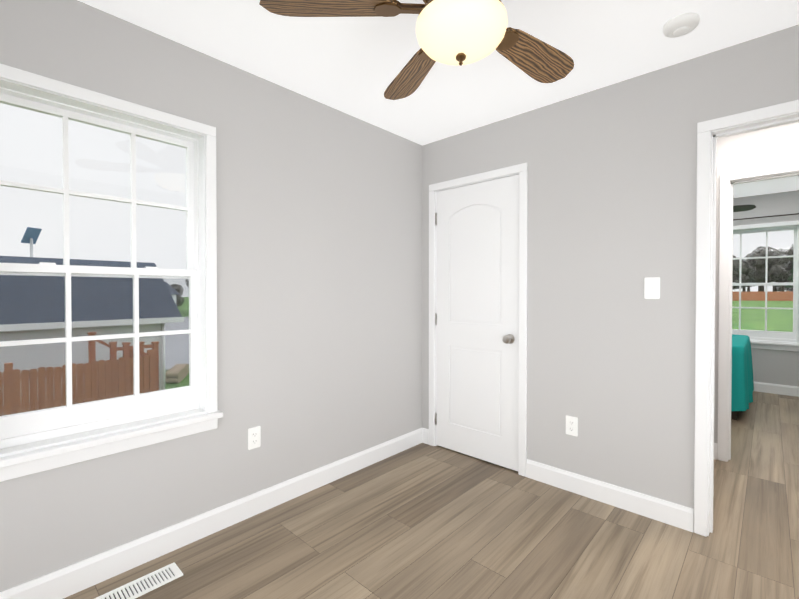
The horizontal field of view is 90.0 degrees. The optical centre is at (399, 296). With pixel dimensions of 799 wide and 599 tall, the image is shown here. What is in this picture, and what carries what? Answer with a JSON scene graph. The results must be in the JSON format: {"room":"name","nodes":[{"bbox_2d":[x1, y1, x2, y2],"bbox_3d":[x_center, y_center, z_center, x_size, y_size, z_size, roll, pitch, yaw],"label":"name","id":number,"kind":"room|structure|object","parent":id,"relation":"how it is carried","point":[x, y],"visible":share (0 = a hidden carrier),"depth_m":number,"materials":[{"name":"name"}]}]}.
{"room":"bedroom","nodes":[
{"label":"bedroom","id":0,"kind":"room"},
{"bbox_2d":[0,0,421,591],"bbox_3d":[0.486,-0.022,3.731,0.160,2.440,7.530,1,1,43],"label":"wall","id":1,"kind":"structure","parent":0,"point":[319,283],"depth_m":2.25,"materials":[{"name":"paint"}]},
{"bbox_2d":[0,64,222,481],"bbox_3d":[-1.307,-0.091,1.775,0.226,1.553,0.943,1,1,43],"label":"window","id":2,"kind":"structure","parent":1,"relation":"in","point":[46,439],"depth_m":1.81,"materials":[{"name":"white plastic"}]},
{"bbox_2d":[0,428,427,598],"bbox_3d":[-0.851,1.157,2.161,0.030,0.118,3.090,1,1,43],"label":"baseboard","id":3,"kind":"structure","parent":1,"relation":"attached to","point":[67,581],"depth_m":1.97,"materials":[{"name":"white wood"}]},
{"bbox_2d":[248,426,260,449],"bbox_3d":[-0.806,0.787,2.222,0.008,0.118,0.073,1,1,43],"label":"outlet","id":4,"kind":"object","parent":1,"relation":"attached to","point":[254,437],"visible":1,"depth_m":2.22,"materials":[{"name":"white plastic"}]},
{"bbox_2d":[64,391,798,598],"bbox_3d":[1.630,1.270,2.685,3.280,0.120,7.530,1,1,43],"label":"floor","id":5,"kind":"structure","parent":0,"point":[422,521],"depth_m":1.99,"materials":[{"name":"brown wood"}]},
{"bbox_2d":[94,562,182,598],"bbox_3d":[-1.089,1.218,1.674,0.116,0.006,0.306,1,1,43],"label":"floor vent","id":6,"kind":"object","parent":5,"relation":"in","point":[141,586],"visible":1,"depth_m":1.69,"materials":[{"name":"white plastic"}]},
{"bbox_2d":[731,334,753,419],"bbox_3d":[3.033,0.660,4.896,1.964,1.050,1.448,1,1,43],"label":"bed","id":7,"kind":"object","parent":5,"relation":"on","point":[742,389],"visible":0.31,"depth_m":3.82,"materials":[{"name":"teal fabric"}]},
{"bbox_2d":[78,0,798,197],"bbox_3d":[1.630,-1.290,2.656,3.280,0.120,7.530,1,1,43],"label":"ceiling","id":8,"kind":"structure","parent":0,"point":[353,66],"depth_m":1.96,"materials":[{"name":"white paint"}]},
{"bbox_2d":[259,0,573,99],"bbox_3d":[0.264,-1.019,1.425,1.334,0.393,1.331,1,1,43],"label":"ceiling fan","id":9,"kind":"object","parent":8,"relation":"hanging from","point":[457,32],"visible":1,"depth_m":1.41,"materials":[{"name":"brown wood"}]},
{"bbox_2d":[663,12,699,37],"bbox_3d":[1.255,-1.198,1.782,0.136,0.043,0.136,1,1,43],"label":"smoke detector","id":10,"kind":"object","parent":8,"relation":"attached to","point":[681,25],"visible":1,"depth_m":1.75,"materials":[{"name":"white plastic"}]},
{"bbox_2d":[733,204,755,211],"bbox_3d":[2.994,-0.973,4.355,1.335,0.553,1.330,1,1,43],"label":"ceiling fan","id":11,"kind":"object","parent":8,"relation":"hanging from","point":[740,208],"visible":0.04,"depth_m":4.01,"materials":[{"name":"brown metal"}]},
{"bbox_2d":[422,24,798,508],"bbox_3d":[1.329,-0.006,2.316,3.000,2.440,0.120,1,1,43],"label":"wall","id":12,"kind":"structure","parent":0,"point":[612,194],"depth_m":2.30,"materials":[{"name":"paint"}]},
{"bbox_2d":[435,174,518,470],"bbox_3d":[0.541,0.183,2.950,0.714,2.028,0.112,1,1,43],"label":"closet door","id":13,"kind":"structure","parent":12,"relation":"in","point":[477,311],"depth_m":2.93,"materials":[{"name":"white wood"}]},
{"bbox_2d":[429,162,527,476],"bbox_3d":[0.592,0.156,3.001,0.831,2.100,0.154,1,1,43],"label":"door frame","id":14,"kind":"structure","parent":12,"relation":"attached to","point":[521,170],"depth_m":2.71,"materials":[{"name":"white wood"}]},
{"bbox_2d":[566,415,577,436],"bbox_3d":[1.068,0.804,2.480,0.073,0.118,0.008,1,1,43],"label":"outlet","id":15,"kind":"object","parent":12,"relation":"attached to","point":[572,425],"visible":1,"depth_m":2.48,"materials":[{"name":"white plastic"}]},
{"bbox_2d":[526,459,693,531],"bbox_3d":[1.185,1.155,2.371,0.907,0.118,0.014,1,1,43],"label":"baseboard","id":16,"kind":"structure","parent":12,"relation":"attached to","point":[677,515],"depth_m":2.31,"materials":[{"name":"white wood"}]},
{"bbox_2d":[644,277,659,298],"bbox_3d":[1.377,-0.044,2.179,0.073,0.118,0.016,1,1,43],"label":"light switch","id":17,"kind":"object","parent":12,"relation":"attached to","point":[651,287],"visible":1,"depth_m":2.18,"materials":[{"name":"white plastic"}]},
{"bbox_2d":[694,99,798,536],"bbox_3d":[1.889,0.170,1.800,0.882,2.100,0.154,1,1,43],"label":"trim","id":18,"kind":"structure","parent":12,"relation":"attached to","point":[710,132],"depth_m":2.02,"materials":[{"name":"white wood"}]},
{"bbox_2d":[714,122,798,450],"bbox_3d":[2.158,-0.016,3.211,3.000,2.440,0.120,1,1,43],"label":"wall","id":19,"kind":"structure","parent":0,"point":[771,146],"depth_m":2.84,"materials":[{"name":"paint"}]},
{"bbox_2d":[714,443,716,459],"bbox_3d":[2.176,1.146,3.116,0.474,0.118,0.014,1,1,43],"label":"baseboard","id":20,"kind":"structure","parent":19,"relation":"attached to","point":[715,450],"depth_m":2.95,"materials":[{"name":"white wood"}]},
{"bbox_2d":[717,162,798,461],"bbox_3d":[2.721,0.160,2.692,0.882,2.100,0.154,1,1,43],"label":"door frame","id":21,"kind":"structure","parent":19,"relation":"attached to","point":[728,181],"depth_m":2.91,"materials":[{"name":"white wood"}]},
{"bbox_2d":[733,190,798,386],"bbox_3d":[4.149,-0.040,5.360,3.000,2.440,0.160,1,1,43],"label":"wall","id":22,"kind":"structure","parent":0,"point":[780,367],"depth_m":4.88,"materials":[{"name":"paint"}]},
{"bbox_2d":[732,220,798,350],"bbox_3d":[4.466,-0.128,5.048,0.943,1.553,0.226,1,1,43],"label":"window","id":23,"kind":"structure","parent":22,"relation":"in","point":[774,340],"depth_m":4.93,"materials":[{"name":"white plastic"}]},
{"bbox_2d":[733,213,798,220],"bbox_3d":[4.394,-0.969,4.963,1.278,0.060,0.075,1,1,43],"label":"curtain rod","id":24,"kind":"object","parent":22,"relation":"attached to","point":[766,216],"visible":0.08,"depth_m":4.86,"materials":[{"name":"brown"}]},
{"bbox_2d":[753,381,798,396],"bbox_3d":[4.090,1.121,5.310,3.000,0.118,0.014,1,1,43],"label":"baseboard","id":25,"kind":"structure","parent":22,"relation":"attached to","point":[776,389],"depth_m":4.84,"materials":[{"name":"white wood"}]},
{"label":"outside","id":26,"kind":"structure","parent":0,"visible":0},
{"bbox_2d":[165,297,792,388],"bbox_3d":[-11.102,0.893,64.692,220.000,2.830,240.000,1,1,43],"label":"lawn","id":27,"kind":"structure","parent":26,"point":[756,322],"depth_m":27.64,"materials":[{"name":"green plant"}]},
{"bbox_2d":[0,227,793,415],"bbox_3d":[5.973,-2.812,34.923,118.505,11.513,122.343,1,1,43],"label":"scenery","id":28,"kind":"structure","parent":27,"relation":"on","point":[778,275],"depth_m":8.32,"materials":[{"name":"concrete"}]}
]}

